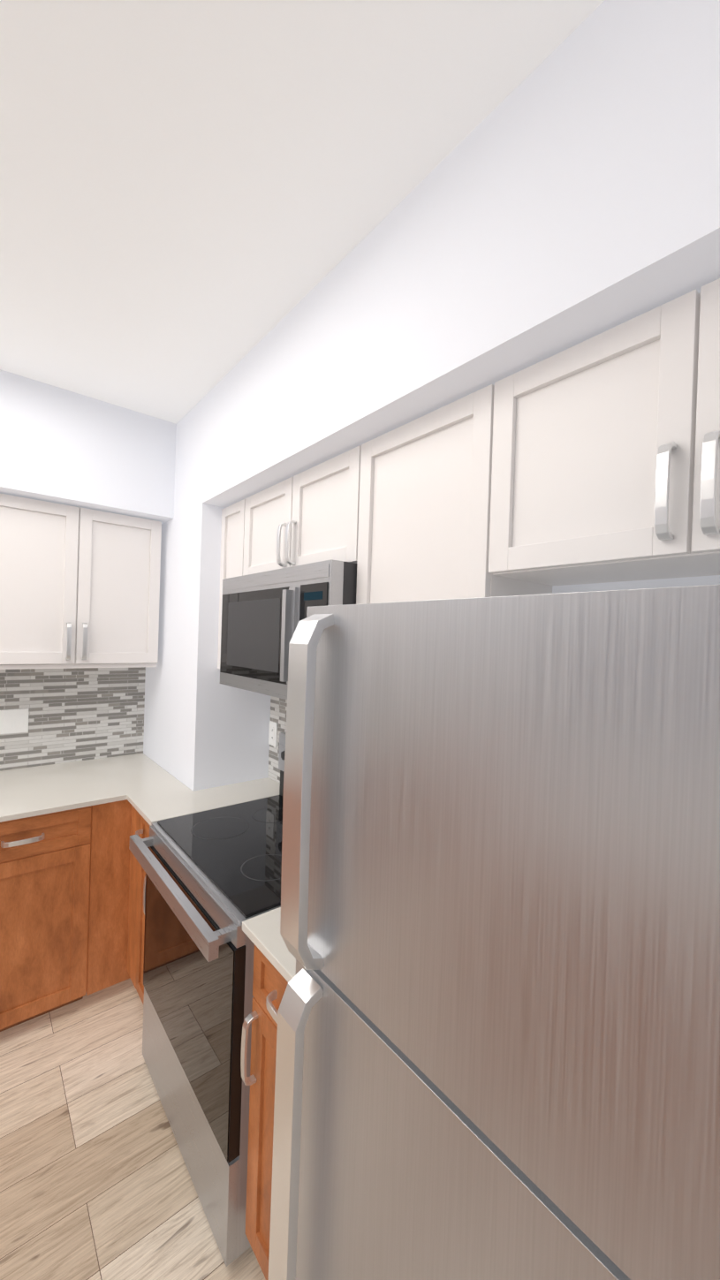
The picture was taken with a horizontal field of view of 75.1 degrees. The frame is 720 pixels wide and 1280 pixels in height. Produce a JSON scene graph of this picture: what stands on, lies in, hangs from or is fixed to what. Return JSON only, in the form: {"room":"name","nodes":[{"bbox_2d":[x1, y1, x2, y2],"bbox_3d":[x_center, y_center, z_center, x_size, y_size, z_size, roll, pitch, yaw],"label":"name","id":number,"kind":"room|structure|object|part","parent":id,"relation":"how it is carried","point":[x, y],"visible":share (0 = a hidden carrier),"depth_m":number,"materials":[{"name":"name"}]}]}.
{"room":"kitchen","nodes":[
{"label":"kitchen","id":0,"kind":"room"},
{"bbox_2d":[0,369,176,524],"bbox_3d":[-3.235,-0.946,0.851,5.530,0.492,0.438,2,0,-40],"label":"soffit","id":1,"kind":"structure","parent":0,"point":[61,446],"depth_m":2.18,"materials":[{"name":"white paint"}]},
{"bbox_2d":[0,493,161,669],"bbox_3d":[-1.455,-0.255,2.369,0.761,0.780,0.378,2,0,-40],"label":"upper cabinet","id":2,"kind":"object","parent":1,"relation":"attached to","point":[79,585],"depth_m":2.25,"materials":[{"name":"white wood"}]},
{"bbox_3d":[-1.485,0.124,2.394,0.758,0.020,0.322,2,0,-40],"label":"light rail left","id":3,"kind":"part","parent":2,"relation":"part of","materials":[{"name":"white wood"}]},
{"bbox_2d":[0,977,265,1279],"bbox_3d":[-1.826,1.609,-0.633,6.120,0.050,4.847,2,0,-40],"label":"floor","id":4,"kind":"structure","parent":0,"point":[96,1183],"depth_m":1.44,"materials":[{"name":"brown wood"}]},
{"bbox_2d":[0,805,90,1031],"bbox_3d":[-1.546,1.133,2.099,0.477,0.885,0.713,2,0,-40],"label":"base cabinet","id":5,"kind":"object","parent":4,"relation":"on","point":[44,874],"visible":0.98,"depth_m":1.91,"materials":[{"name":"brown wood"}]},
{"bbox_2d":[85,799,140,995],"bbox_3d":[-1.182,1.144,2.336,0.381,0.885,0.812,2,0,-40],"label":"base cabinet","id":6,"kind":"object","parent":4,"relation":"on","point":[112,909],"visible":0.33,"depth_m":2.05,"materials":[{"name":"brown wood"}]},
{"bbox_2d":[135,815,150,1003],"bbox_3d":[-0.651,1.162,2.084,0.646,0.885,0.247,2,0,-40],"label":"base cabinet","id":7,"kind":"object","parent":4,"relation":"on","point":[143,831],"visible":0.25,"depth_m":1.96,"materials":[{"name":"brown wood"}]},
{"bbox_2d":[128,732,285,1266],"bbox_3d":[-0.346,1.020,1.660,0.704,1.194,0.771,2,0,-40],"label":"range","id":8,"kind":"object","parent":4,"relation":"on","point":[213,879],"visible":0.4,"depth_m":1.38,"materials":[{"name":"silver metal"}]},
{"bbox_2d":[240,945,287,1279],"bbox_3d":[0.062,1.190,1.221,0.646,0.885,0.390,2,0,-40],"label":"base cabinet","id":9,"kind":"object","parent":4,"relation":"on","point":[269,983],"visible":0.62,"depth_m":1.15,"materials":[{"name":"brown wood"}]},
{"bbox_2d":[268,584,719,1279],"bbox_3d":[0.402,0.799,0.677,0.793,1.696,0.768,2,0,-40],"label":"refrigerator","id":10,"kind":"object","parent":4,"relation":"on","point":[498,1035],"visible":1,"depth_m":0.46,"materials":[{"name":"silver metal"}]},
{"bbox_3d":[-3.353,1.084,0.604,1.218,0.885,0.713,2,0,-40],"label":"base cabinet","id":11,"kind":"object","parent":4,"relation":"on","visible":0},
{"bbox_2d":[0,753,280,825],"bbox_3d":[-2.176,0.662,1.345,3.960,0.022,1.085,2,0,-40],"label":"countertop","id":12,"kind":"structure","parent":11,"relation":"on","point":[150,791],"depth_m":2.13,"materials":[{"name":"stone"}]},
{"bbox_2d":[0,0,604,424],"bbox_3d":[-1.736,-1.175,-0.648,6.120,0.080,4.847,2,0,-40],"label":"ceiling","id":13,"kind":"structure","parent":0,"point":[200,200],"depth_m":1.05,"materials":[{"name":"white paint"}]},
{"bbox_2d":[143,0,719,791],"bbox_3d":[-0.143,0.264,1.717,0.390,2.720,3.100,2,0,-40],"label":"wall","id":14,"kind":"structure","parent":0,"point":[564,194],"depth_m":1.01,"materials":[{"name":"white paint"}]},
{"bbox_2d":[217,499,245,669],"bbox_3d":[-0.487,-0.234,2.194,0.329,0.758,0.246,2,0,-40],"label":"upper cabinet","id":15,"kind":"object","parent":14,"relation":"in","point":[232,540],"visible":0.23,"depth_m":2.14,"materials":[{"name":"white wood"}]},
{"bbox_2d":[242,906,295,982],"bbox_3d":[0.086,0.735,1.216,0.635,0.022,0.443,2,0,-40],"label":"countertop","id":16,"kind":"structure","parent":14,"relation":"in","point":[261,932],"depth_m":1.12,"materials":[{"name":"stone"}]},
{"bbox_2d":[268,720,277,747],"bbox_3d":[-0.437,0.471,2.350,0.008,0.118,0.075,2,0,-40],"label":"electrical outlet","id":17,"kind":"object","parent":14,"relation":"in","point":[273,734],"visible":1,"depth_m":2.34,"materials":[{"name":"white plastic"}]},
{"bbox_2d":[219,559,356,699],"bbox_3d":[-0.203,-0.022,1.770,0.423,0.437,0.771,2,0,-40],"label":"microwave","id":18,"kind":"object","parent":14,"relation":"in","point":[263,614],"visible":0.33,"depth_m":1.63,"materials":[{"name":"grey metal"}]},
{"bbox_2d":[242,445,361,575],"bbox_3d":[-0.154,-0.422,1.797,0.329,0.357,0.777,2,0,-40],"label":"upper cabinet","id":19,"kind":"object","parent":14,"relation":"in","point":[309,516],"visible":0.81,"depth_m":1.65,"materials":[{"name":"white wood"}]},
{"bbox_2d":[355,384,552,604],"bbox_3d":[0.237,-0.206,1.317,0.329,0.758,0.467,2,0,-40],"label":"upper cabinet","id":20,"kind":"object","parent":14,"relation":"in","point":[424,507],"visible":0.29,"depth_m":1.20,"materials":[{"name":"white wood"}]},
{"bbox_2d":[488,278,719,586],"bbox_3d":[0.638,-0.353,0.838,0.329,0.433,0.771,2,0,-40],"label":"upper cabinet","id":21,"kind":"object","parent":14,"relation":"in","point":[606,457],"visible":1,"depth_m":0.86,"materials":[{"name":"white wood"}]},
{"bbox_2d":[552,575,719,593],"bbox_3d":[0.570,0.289,1.238,0.100,2.720,4.747,2,0,-40],"label":"wall","id":22,"kind":"structure","parent":0,"point":[702,580],"depth_m":1.08,"materials":[{"name":"white paint"}]},
{"bbox_3d":[-3.292,0.165,1.189,6.120,2.720,0.100,2,0,-40],"label":"wall","id":23,"kind":"structure","parent":0,"visible":0},
{"bbox_2d":[0,663,145,771],"bbox_3d":[-3.410,0.232,1.024,5.530,0.820,0.008,2,0,-40],"label":"backsplash","id":24,"kind":"structure","parent":23,"relation":"attached to","point":[78,715],"depth_m":2.55,"materials":[{"name":"tile"}]},
{"bbox_2d":[0,708,28,734],"bbox_3d":[-1.759,0.413,2.380,0.120,0.120,0.009,2,0,-40],"label":"light switch","id":25,"kind":"object","parent":24,"relation":"attached to","point":[13,721],"visible":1,"depth_m":2.38,"materials":[{"name":"white plastic"}]}
]}

